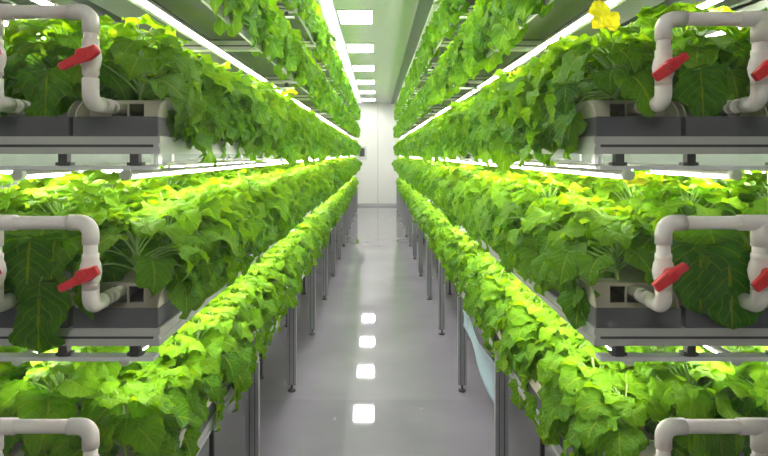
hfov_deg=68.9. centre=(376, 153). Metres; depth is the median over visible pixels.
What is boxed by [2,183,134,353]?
leafy plant
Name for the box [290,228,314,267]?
leafy plant
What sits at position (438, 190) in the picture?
leafy plant
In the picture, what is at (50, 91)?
leafy plant
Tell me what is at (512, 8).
leafy plant
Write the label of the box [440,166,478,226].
leafy plant
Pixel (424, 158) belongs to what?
leafy plant
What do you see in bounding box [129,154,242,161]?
trim
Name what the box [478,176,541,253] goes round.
leafy plant
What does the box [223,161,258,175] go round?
leafy plant
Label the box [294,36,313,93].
leafy plant
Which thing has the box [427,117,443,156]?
leafy plant
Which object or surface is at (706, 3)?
tube
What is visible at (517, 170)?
leafy plant
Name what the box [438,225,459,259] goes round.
leafy plant
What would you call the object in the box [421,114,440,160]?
leafy plant
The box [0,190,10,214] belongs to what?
leafy plant
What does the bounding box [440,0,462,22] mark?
leafy plant
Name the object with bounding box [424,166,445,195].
leafy plant
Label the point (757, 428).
pipe
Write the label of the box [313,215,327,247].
leafy plant
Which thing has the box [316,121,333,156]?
leafy plant
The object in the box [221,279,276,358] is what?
leafy plant
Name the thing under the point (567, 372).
leafy plant
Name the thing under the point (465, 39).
leafy plant
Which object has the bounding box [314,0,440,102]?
ceiling
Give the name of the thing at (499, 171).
leafy plant
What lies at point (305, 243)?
leafy plant
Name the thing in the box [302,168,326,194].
leafy plant
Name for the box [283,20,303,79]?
leafy plant
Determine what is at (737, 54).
leafy plant
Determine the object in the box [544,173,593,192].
leafy plant
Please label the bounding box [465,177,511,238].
leafy plant
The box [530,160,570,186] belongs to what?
leafy plant
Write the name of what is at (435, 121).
leafy plant
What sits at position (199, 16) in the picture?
channel
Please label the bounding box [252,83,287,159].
leafy plant
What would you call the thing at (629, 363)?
tube
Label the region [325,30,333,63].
leafy plant
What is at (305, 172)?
leafy plant
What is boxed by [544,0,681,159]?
leafy plant
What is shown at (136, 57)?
leafy plant
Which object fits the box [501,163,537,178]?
leafy plant
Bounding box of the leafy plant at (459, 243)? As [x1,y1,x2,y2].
[449,242,474,287]
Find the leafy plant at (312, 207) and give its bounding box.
[283,169,318,212]
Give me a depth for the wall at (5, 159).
4.39 m
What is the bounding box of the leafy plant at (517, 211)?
[491,186,540,258]
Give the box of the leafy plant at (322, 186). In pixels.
[294,163,326,206]
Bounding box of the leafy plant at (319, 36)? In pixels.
[307,0,326,48]
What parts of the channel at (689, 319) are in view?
panel, panel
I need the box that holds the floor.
[197,206,556,455]
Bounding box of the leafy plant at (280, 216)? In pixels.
[217,169,287,245]
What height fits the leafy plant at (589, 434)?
0.387 m
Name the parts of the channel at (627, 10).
panel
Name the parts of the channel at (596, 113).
panel, panel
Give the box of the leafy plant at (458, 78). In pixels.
[448,22,468,86]
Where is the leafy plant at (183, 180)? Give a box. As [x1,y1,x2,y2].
[168,173,211,185]
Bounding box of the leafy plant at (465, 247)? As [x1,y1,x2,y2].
[449,238,485,293]
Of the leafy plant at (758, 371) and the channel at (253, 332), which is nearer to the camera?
the leafy plant at (758, 371)
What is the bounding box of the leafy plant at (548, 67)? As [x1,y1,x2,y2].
[517,34,624,168]
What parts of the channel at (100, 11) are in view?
panel, panel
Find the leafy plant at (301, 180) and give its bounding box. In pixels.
[291,174,313,209]
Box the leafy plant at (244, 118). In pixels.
[211,62,258,158]
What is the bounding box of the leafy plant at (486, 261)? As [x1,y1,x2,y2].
[459,254,500,320]
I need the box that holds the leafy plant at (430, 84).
[429,65,447,101]
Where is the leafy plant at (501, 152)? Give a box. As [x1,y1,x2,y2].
[482,68,520,161]
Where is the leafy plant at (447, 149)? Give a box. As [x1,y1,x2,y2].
[441,97,473,163]
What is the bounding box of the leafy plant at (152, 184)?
[100,178,170,227]
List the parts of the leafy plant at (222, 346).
stem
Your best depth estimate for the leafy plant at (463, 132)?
3.13 m
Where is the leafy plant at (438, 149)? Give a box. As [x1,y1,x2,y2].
[434,99,463,162]
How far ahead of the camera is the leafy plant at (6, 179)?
1.71 m
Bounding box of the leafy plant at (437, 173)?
[428,166,454,198]
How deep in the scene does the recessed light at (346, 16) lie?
6.42 m
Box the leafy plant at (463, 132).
[461,96,474,157]
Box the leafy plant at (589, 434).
[563,371,689,455]
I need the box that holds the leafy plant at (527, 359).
[513,316,578,427]
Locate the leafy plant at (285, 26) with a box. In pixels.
[267,0,291,72]
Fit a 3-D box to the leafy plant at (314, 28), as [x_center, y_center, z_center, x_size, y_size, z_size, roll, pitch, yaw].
[-0.633,-1.128,4.332,0.384,0.430,0.343,0,0,-45]
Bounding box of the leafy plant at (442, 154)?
[441,106,462,157]
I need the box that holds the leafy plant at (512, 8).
[501,0,553,35]
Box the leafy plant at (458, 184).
[446,170,483,220]
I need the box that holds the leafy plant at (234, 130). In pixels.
[148,65,243,158]
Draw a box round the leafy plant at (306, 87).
[303,63,319,96]
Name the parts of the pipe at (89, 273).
lever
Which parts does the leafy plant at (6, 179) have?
stem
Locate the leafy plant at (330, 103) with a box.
[325,84,334,111]
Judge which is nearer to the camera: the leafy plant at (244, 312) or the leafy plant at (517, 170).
the leafy plant at (244, 312)
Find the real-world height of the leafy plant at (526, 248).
0.354 m
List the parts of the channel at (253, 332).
panel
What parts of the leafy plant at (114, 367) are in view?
stem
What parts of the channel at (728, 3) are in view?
panel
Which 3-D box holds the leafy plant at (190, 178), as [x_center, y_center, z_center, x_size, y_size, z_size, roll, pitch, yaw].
[-0.906,0.206,2.342,0.494,0.319,0.444,0,0,7]
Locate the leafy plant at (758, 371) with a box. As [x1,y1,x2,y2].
[721,346,767,455]
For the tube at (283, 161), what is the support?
attached to the rack at (64, 146)
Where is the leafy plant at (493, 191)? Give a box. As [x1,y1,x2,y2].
[469,171,535,249]
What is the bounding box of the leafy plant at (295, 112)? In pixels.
[277,96,301,158]
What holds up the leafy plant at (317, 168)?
in the channel
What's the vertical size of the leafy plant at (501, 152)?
0.419 m
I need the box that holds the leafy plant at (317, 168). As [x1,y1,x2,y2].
[306,165,330,201]
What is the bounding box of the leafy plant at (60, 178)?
[53,176,110,194]
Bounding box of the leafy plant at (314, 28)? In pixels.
[295,1,318,33]
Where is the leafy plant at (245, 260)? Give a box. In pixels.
[163,185,262,275]
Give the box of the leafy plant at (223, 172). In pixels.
[193,164,227,180]
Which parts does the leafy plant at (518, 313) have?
stem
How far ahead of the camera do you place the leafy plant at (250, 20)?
2.13 m
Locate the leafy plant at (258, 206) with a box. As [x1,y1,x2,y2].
[212,178,277,257]
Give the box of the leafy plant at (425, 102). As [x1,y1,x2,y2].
[420,80,433,110]
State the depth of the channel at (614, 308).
1.43 m
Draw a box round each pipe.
[0,4,126,113]
[0,215,126,311]
[0,418,99,455]
[627,11,767,113]
[627,215,767,311]
[654,418,767,455]
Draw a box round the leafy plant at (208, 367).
[154,332,224,432]
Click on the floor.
(377, 376)
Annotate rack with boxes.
[0,0,357,455]
[396,0,767,455]
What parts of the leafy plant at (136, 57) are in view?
stem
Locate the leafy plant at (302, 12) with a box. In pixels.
[283,0,307,20]
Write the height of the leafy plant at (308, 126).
0.384 m
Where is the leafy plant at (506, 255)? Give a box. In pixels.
[488,170,572,281]
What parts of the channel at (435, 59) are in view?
panel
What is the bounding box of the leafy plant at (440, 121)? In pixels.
[431,111,447,157]
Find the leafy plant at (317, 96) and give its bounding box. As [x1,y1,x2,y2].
[312,71,323,99]
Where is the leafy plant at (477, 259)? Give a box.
[461,252,493,312]
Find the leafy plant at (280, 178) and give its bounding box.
[262,172,304,226]
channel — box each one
[0,100,82,135]
[0,249,133,327]
[9,0,140,28]
[9,442,23,455]
[10,381,141,455]
[73,100,240,142]
[73,252,249,327]
[88,0,207,38]
[115,379,230,455]
[154,0,255,38]
[180,38,261,74]
[213,39,276,75]
[234,286,290,346]
[276,84,307,94]
[277,4,308,39]
[299,100,313,105]
[301,40,320,61]
[316,62,329,76]
[417,77,426,87]
[423,62,436,76]
[431,40,451,61]
[434,100,454,105]
[444,4,475,39]
[454,84,477,94]
[464,284,502,347]
[476,39,540,75]
[492,38,545,75]
[511,366,655,455]
[514,0,597,38]
[546,0,665,38]
[548,264,680,327]
[575,100,680,137]
[613,0,744,40]
[620,258,767,327]
[641,414,743,455]
[671,100,767,135]
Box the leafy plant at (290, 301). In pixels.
[260,253,298,319]
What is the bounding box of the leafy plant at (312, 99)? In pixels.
[308,78,325,105]
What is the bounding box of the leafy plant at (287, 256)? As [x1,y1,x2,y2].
[266,247,298,295]
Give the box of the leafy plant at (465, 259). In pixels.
[457,248,486,295]
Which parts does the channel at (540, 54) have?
panel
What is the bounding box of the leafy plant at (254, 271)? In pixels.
[239,264,285,341]
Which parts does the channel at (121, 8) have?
panel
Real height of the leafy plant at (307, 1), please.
0.388 m
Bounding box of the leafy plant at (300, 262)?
[270,243,303,293]
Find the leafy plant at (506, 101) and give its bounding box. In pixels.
[495,62,542,161]
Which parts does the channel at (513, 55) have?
panel, panel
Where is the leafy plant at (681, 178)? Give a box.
[662,174,759,200]
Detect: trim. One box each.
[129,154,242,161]
[551,154,624,161]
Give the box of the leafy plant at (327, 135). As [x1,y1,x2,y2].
[318,124,328,148]
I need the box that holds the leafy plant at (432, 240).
[428,219,448,248]
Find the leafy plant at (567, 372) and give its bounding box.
[541,345,658,455]
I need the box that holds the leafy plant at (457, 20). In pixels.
[441,9,463,29]
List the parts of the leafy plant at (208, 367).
stem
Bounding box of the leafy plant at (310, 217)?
[305,214,326,250]
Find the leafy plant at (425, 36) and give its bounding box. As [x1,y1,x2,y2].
[422,23,433,61]
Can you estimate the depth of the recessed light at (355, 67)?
10.20 m
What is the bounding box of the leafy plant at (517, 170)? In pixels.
[512,168,547,177]
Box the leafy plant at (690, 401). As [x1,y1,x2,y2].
[625,346,753,455]
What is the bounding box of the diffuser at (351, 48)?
[347,45,372,51]
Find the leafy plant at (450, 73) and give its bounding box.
[444,53,453,82]
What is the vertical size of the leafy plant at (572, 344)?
0.400 m
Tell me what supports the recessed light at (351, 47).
in the ceiling
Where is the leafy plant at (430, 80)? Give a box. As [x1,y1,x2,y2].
[424,80,431,103]
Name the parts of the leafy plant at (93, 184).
stem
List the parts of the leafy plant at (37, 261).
stem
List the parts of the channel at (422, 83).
panel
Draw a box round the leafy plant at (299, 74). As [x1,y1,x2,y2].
[273,35,311,86]
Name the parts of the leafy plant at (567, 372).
stem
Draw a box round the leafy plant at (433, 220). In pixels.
[428,213,447,248]
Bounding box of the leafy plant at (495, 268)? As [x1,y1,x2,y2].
[464,263,508,329]
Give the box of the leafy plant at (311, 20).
[305,0,314,25]
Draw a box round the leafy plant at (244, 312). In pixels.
[203,291,263,374]
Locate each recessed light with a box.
[320,0,361,102]
[336,9,372,23]
[346,43,373,52]
[352,65,374,70]
[356,80,374,83]
[359,90,374,93]
[361,98,374,100]
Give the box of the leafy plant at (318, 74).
[309,72,320,96]
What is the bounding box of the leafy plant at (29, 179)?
[2,178,75,195]
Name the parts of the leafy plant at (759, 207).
stem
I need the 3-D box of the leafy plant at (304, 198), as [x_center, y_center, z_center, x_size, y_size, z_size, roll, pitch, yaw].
[-0.636,0.277,3.759,0.378,0.365,0.388,0,0,2]
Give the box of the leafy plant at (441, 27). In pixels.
[433,0,453,38]
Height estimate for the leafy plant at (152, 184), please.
0.273 m
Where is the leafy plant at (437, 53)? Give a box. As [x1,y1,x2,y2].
[423,39,439,57]
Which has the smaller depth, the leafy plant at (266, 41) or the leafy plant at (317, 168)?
the leafy plant at (266, 41)
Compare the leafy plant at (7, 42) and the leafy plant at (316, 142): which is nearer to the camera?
the leafy plant at (7, 42)
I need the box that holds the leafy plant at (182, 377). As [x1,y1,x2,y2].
[119,363,207,455]
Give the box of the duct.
[391,0,433,103]
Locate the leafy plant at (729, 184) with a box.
[710,170,767,202]
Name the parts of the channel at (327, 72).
panel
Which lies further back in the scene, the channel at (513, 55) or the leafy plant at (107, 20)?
the channel at (513, 55)
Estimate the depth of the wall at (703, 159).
4.06 m
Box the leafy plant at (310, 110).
[309,109,328,162]
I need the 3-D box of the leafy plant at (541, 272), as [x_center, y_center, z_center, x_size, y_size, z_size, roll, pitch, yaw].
[0.669,0.293,1.732,0.406,0.334,0.336,0,0,-39]
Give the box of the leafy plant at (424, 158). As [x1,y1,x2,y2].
[418,115,436,162]
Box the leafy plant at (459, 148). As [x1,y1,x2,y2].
[450,98,473,161]
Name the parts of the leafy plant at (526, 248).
stem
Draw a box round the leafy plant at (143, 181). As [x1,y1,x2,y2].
[118,179,183,202]
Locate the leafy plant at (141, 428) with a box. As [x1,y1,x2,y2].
[49,379,201,455]
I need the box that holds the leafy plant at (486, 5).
[476,0,526,52]
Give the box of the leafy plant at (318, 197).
[288,167,325,207]
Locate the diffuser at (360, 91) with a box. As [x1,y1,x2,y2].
[360,91,374,92]
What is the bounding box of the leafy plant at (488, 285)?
[473,270,516,352]
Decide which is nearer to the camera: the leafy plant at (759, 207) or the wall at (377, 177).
the leafy plant at (759, 207)
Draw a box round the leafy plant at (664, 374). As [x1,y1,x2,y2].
[616,346,715,422]
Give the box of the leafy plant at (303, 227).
[293,223,322,268]
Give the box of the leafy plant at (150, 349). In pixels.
[67,344,189,381]
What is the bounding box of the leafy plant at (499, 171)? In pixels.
[494,168,531,177]
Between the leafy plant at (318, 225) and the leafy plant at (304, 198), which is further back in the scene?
the leafy plant at (318, 225)
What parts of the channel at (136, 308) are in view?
panel, panel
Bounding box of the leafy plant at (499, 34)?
[487,0,517,55]
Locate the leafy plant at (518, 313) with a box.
[498,295,560,409]
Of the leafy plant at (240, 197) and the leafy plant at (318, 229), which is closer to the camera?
the leafy plant at (240, 197)
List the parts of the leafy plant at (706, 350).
stem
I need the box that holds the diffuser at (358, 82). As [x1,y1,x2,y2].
[357,81,373,83]
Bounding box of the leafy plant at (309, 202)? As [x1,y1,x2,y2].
[276,170,311,210]
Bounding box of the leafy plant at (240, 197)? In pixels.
[192,176,268,263]
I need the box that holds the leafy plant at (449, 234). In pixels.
[436,227,459,268]
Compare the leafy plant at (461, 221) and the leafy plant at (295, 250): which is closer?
the leafy plant at (461, 221)
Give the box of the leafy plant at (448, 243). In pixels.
[442,230,467,272]
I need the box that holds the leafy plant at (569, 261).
[544,205,682,329]
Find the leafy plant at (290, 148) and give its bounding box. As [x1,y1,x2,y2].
[250,75,296,164]
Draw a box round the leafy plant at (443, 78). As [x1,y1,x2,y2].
[440,40,464,94]
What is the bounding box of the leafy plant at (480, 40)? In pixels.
[467,0,489,67]
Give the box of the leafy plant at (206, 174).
[185,164,218,184]
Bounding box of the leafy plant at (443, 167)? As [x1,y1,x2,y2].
[423,163,453,199]
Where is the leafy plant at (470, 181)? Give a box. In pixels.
[452,171,492,225]
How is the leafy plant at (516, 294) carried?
in the channel at (533, 388)
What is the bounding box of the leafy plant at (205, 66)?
[104,40,236,163]
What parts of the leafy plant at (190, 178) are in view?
stem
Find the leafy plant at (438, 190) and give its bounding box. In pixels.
[433,165,469,209]
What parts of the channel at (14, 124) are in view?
panel, panel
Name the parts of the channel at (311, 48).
panel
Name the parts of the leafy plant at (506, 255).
stem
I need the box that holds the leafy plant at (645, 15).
[593,4,721,96]
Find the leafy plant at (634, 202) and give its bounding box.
[600,175,714,246]
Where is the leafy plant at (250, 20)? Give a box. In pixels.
[232,0,258,39]
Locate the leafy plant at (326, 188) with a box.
[306,165,330,197]
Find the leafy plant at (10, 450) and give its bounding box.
[0,352,41,455]
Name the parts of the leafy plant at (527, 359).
stem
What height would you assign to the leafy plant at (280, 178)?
0.355 m
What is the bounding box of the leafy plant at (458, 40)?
[451,12,479,78]
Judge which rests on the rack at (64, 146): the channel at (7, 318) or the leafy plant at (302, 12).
the channel at (7, 318)
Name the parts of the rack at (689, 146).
leg, leg, leg, leg, rail, leg, cross rail, leg, long rail, cross rail, leg, cross rail, cross rail, leg, long rail, long rail, cross rail, leg, long rail, long rail, cross rail, long rail, post, cross rail, cross rail, long rail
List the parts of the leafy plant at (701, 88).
stem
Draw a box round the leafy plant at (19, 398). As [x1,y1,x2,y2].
[0,346,125,455]
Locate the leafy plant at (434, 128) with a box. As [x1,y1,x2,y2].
[427,119,440,158]
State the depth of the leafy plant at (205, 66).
1.73 m
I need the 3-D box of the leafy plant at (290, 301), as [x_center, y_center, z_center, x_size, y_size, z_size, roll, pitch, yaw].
[-0.657,0.823,3.514,0.333,0.401,0.404,0,0,-43]
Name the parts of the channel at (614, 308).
panel, panel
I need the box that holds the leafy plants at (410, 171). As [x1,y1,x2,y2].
[104,0,591,252]
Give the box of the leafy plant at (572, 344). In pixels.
[536,333,608,444]
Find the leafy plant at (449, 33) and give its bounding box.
[436,10,457,39]
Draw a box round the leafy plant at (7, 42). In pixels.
[2,35,33,96]
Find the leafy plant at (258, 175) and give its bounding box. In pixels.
[257,174,297,219]
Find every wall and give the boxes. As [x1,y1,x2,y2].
[0,0,277,190]
[352,103,401,203]
[456,0,767,347]
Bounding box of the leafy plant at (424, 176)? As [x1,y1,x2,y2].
[419,164,442,191]
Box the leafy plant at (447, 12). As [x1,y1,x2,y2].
[443,0,457,20]
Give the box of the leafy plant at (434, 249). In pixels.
[430,219,450,259]
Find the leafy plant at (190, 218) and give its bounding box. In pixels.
[111,185,239,310]
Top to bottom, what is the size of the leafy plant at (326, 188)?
0.362 m
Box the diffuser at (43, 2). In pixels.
[32,0,52,4]
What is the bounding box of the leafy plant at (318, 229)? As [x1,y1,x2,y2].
[301,221,322,258]
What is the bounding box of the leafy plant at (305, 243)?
[286,231,313,276]
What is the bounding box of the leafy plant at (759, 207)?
[722,171,767,249]
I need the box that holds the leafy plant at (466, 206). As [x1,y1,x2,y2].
[459,175,500,240]
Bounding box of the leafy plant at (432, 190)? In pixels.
[426,170,449,198]
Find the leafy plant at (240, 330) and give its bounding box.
[190,306,253,409]
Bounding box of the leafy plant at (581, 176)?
[563,173,597,189]
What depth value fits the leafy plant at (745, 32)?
1.57 m
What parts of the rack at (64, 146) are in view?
long rail, cross rail, cross rail, post, long rail, cross rail, long rail, long rail, leg, long rail, long rail, cross rail, cross rail, leg, cross rail, cross rail, leg, long rail, leg, cross rail, leg, rail, leg, leg, leg, leg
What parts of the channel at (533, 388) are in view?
panel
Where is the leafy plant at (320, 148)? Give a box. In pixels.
[298,105,323,159]
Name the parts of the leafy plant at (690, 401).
stem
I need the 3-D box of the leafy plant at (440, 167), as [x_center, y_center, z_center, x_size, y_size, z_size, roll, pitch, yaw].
[0.646,0.280,5.728,0.370,0.356,0.382,0,0,-24]
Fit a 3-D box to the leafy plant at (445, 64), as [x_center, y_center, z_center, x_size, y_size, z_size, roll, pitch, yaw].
[0.650,-0.652,3.924,0.380,0.398,0.391,0,0,-18]
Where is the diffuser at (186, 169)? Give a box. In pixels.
[132,162,280,177]
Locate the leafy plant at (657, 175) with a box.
[656,174,700,187]
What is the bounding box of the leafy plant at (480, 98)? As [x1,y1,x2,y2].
[463,83,495,162]
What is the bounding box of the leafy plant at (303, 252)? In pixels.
[283,238,307,273]
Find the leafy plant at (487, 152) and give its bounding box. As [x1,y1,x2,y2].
[476,69,520,172]
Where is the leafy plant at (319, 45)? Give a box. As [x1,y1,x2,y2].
[309,18,326,49]
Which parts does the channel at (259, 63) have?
panel, panel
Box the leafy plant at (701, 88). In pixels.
[618,2,751,116]
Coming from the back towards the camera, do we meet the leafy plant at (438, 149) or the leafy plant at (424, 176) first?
the leafy plant at (424, 176)
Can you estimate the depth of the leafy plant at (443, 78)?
4.10 m
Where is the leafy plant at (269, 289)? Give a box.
[231,273,279,345]
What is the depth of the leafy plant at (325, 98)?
5.10 m
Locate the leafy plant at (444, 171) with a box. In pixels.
[430,166,459,208]
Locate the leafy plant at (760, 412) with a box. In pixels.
[715,346,767,417]
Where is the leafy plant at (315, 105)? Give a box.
[313,64,329,111]
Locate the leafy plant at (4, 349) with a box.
[0,346,49,441]
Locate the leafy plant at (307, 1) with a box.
[283,0,311,20]
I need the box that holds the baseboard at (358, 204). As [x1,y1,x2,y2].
[358,204,395,205]
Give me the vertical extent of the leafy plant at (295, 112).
0.407 m
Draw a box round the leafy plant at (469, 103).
[452,101,471,156]
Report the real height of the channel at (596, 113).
0.099 m
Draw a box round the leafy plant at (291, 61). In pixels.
[277,6,296,72]
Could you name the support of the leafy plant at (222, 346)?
in the channel at (211, 406)
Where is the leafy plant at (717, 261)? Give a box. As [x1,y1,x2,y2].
[619,177,763,330]
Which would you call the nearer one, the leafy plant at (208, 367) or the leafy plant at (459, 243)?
the leafy plant at (208, 367)
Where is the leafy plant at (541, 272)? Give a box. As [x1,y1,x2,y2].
[529,195,624,295]
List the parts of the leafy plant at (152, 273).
stem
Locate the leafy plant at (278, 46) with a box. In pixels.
[266,8,283,59]
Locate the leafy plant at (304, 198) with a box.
[265,168,308,221]
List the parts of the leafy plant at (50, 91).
stem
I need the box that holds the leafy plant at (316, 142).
[300,112,319,144]
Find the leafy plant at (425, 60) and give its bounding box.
[419,42,427,64]
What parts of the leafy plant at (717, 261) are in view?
stem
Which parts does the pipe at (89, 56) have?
lever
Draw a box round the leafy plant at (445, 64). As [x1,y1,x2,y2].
[441,38,469,87]
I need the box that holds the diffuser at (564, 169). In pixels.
[473,162,621,177]
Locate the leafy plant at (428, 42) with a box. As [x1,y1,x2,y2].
[426,18,438,54]
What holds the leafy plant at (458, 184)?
on the rack at (689, 146)
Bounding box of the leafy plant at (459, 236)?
[437,228,472,284]
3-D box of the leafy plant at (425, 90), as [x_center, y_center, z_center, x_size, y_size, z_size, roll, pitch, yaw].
[0.646,-0.646,5.502,0.388,0.362,0.352,0,0,-9]
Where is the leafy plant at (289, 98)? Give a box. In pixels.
[282,93,317,166]
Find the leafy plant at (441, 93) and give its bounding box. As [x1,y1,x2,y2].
[436,45,453,98]
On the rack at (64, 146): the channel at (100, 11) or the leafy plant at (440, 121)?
the channel at (100, 11)
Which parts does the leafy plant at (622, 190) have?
stem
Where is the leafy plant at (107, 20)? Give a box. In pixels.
[34,15,150,99]
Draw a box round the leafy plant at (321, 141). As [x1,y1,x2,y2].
[317,126,325,157]
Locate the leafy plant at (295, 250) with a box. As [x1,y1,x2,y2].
[277,239,305,282]
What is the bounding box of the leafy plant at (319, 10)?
[304,5,321,38]
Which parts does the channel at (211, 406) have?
panel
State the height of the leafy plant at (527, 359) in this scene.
0.386 m
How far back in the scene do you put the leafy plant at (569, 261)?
1.48 m
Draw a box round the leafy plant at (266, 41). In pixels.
[251,0,280,57]
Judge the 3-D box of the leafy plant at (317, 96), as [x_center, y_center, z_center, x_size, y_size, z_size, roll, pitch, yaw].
[-0.646,-0.647,4.738,0.396,0.371,0.359,0,0,-9]
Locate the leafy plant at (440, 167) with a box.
[423,164,446,197]
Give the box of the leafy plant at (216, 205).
[129,188,253,298]
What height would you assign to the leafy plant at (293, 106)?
0.398 m
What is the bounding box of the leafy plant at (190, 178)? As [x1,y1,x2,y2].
[143,166,202,190]
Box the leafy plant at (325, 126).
[324,125,334,147]
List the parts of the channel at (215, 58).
panel, panel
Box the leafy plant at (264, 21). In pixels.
[248,0,271,48]
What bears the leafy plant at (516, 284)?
on the rack at (689, 146)
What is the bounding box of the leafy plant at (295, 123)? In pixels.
[276,92,305,160]
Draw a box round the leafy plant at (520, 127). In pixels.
[498,37,622,165]
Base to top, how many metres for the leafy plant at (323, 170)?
0.363 m
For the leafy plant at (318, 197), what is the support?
in the channel
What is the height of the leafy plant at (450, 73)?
0.374 m
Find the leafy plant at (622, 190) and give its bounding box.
[571,165,655,217]
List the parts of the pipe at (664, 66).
lever, lever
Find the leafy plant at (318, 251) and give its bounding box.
[297,223,322,258]
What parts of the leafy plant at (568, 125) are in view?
stem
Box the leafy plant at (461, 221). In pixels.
[449,169,497,227]
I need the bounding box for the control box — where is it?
[357,146,366,159]
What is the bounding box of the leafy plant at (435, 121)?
[423,115,442,158]
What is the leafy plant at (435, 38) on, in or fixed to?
in the channel at (460, 22)
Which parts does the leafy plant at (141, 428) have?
stem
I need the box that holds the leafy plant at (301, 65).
[288,37,308,85]
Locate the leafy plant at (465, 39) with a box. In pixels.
[458,3,482,79]
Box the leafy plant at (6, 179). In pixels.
[0,173,52,209]
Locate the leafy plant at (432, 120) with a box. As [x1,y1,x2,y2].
[422,117,437,147]
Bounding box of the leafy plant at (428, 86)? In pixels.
[424,77,434,104]
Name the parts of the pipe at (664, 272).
lever, lever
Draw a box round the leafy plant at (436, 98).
[427,54,444,104]
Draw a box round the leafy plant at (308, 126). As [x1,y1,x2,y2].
[299,113,312,147]
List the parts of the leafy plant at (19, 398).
stem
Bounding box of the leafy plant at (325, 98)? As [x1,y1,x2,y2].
[318,68,329,108]
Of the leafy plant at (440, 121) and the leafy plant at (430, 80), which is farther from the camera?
the leafy plant at (430, 80)
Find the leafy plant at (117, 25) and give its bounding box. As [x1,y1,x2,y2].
[98,23,157,99]
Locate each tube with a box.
[0,160,200,173]
[11,160,240,180]
[11,349,36,366]
[32,0,105,27]
[119,160,281,180]
[119,346,147,365]
[135,0,281,92]
[241,160,276,162]
[282,158,317,163]
[294,99,318,115]
[318,115,334,126]
[435,90,472,115]
[439,158,471,163]
[472,0,618,92]
[472,160,634,180]
[515,160,742,180]
[553,160,767,172]
[606,346,634,365]
[697,0,721,8]
[704,28,740,36]
[704,346,742,366]
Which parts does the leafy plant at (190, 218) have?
stem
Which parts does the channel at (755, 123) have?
panel, panel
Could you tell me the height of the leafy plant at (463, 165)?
0.402 m
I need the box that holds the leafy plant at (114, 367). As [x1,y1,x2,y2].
[30,346,164,409]
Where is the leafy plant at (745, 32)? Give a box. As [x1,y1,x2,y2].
[725,8,767,77]
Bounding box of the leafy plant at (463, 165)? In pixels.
[435,164,479,216]
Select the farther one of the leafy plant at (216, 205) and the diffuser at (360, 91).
the diffuser at (360, 91)
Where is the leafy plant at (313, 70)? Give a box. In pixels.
[292,41,317,94]
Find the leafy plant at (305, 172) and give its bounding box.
[290,168,319,211]
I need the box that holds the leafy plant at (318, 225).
[304,218,323,250]
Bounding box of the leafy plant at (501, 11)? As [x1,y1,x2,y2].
[497,0,528,29]
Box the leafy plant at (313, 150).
[298,106,317,157]
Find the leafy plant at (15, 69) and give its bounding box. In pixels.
[4,29,82,99]
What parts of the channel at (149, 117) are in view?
panel, panel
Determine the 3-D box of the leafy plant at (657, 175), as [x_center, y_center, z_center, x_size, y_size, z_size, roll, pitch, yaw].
[1.149,0.196,2.140,0.429,0.326,0.391,0,0,25]
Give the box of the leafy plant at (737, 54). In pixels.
[724,27,748,96]
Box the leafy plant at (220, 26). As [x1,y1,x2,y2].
[214,0,253,36]
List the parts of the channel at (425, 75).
panel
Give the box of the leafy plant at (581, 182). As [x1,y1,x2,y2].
[559,175,639,228]
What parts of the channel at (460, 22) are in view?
panel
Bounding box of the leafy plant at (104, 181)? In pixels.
[98,172,135,188]
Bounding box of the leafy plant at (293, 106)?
[287,103,309,146]
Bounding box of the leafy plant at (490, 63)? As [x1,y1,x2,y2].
[462,0,503,75]
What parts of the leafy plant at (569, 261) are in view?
stem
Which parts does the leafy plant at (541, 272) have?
stem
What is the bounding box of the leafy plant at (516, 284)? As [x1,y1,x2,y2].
[481,278,534,354]
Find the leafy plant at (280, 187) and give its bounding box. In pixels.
[240,171,300,237]
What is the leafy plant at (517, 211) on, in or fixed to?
in the channel at (614, 308)
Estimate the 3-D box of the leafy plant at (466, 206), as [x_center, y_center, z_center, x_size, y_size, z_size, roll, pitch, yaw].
[0.644,0.298,3.147,0.383,0.358,0.326,0,0,-16]
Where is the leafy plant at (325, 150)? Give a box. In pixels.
[313,115,332,159]
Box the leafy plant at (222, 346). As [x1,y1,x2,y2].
[172,310,242,411]
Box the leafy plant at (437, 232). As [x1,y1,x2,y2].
[434,226,453,259]
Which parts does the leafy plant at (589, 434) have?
stem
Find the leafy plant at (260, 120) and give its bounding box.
[217,61,270,161]
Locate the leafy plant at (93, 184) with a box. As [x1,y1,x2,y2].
[29,170,161,286]
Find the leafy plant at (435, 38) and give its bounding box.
[428,6,444,43]
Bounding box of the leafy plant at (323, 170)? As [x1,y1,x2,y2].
[312,165,333,196]
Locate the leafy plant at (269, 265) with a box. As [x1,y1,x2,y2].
[253,259,289,314]
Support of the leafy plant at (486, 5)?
on the rack at (689, 146)
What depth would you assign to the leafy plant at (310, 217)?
5.72 m
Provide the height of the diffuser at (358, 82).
0.014 m
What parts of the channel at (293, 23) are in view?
panel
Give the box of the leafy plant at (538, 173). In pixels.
[529,171,547,185]
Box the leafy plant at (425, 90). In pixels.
[423,83,435,105]
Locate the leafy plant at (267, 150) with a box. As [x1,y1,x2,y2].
[252,89,297,157]
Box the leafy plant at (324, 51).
[318,25,330,58]
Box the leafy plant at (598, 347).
[578,344,632,371]
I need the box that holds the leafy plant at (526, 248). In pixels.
[506,182,607,282]
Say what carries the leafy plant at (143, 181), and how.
in the channel at (7, 318)
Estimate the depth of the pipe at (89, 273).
1.31 m
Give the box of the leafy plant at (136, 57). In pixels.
[70,13,216,167]
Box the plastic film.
[462,309,493,402]
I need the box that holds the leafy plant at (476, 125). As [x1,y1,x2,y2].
[468,88,497,155]
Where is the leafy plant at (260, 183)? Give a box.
[254,180,289,229]
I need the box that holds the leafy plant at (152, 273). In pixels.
[68,202,209,319]
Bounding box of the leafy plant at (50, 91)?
[1,16,135,116]
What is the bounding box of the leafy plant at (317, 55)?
[313,28,336,65]
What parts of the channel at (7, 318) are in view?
panel, panel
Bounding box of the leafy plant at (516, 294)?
[487,289,549,373]

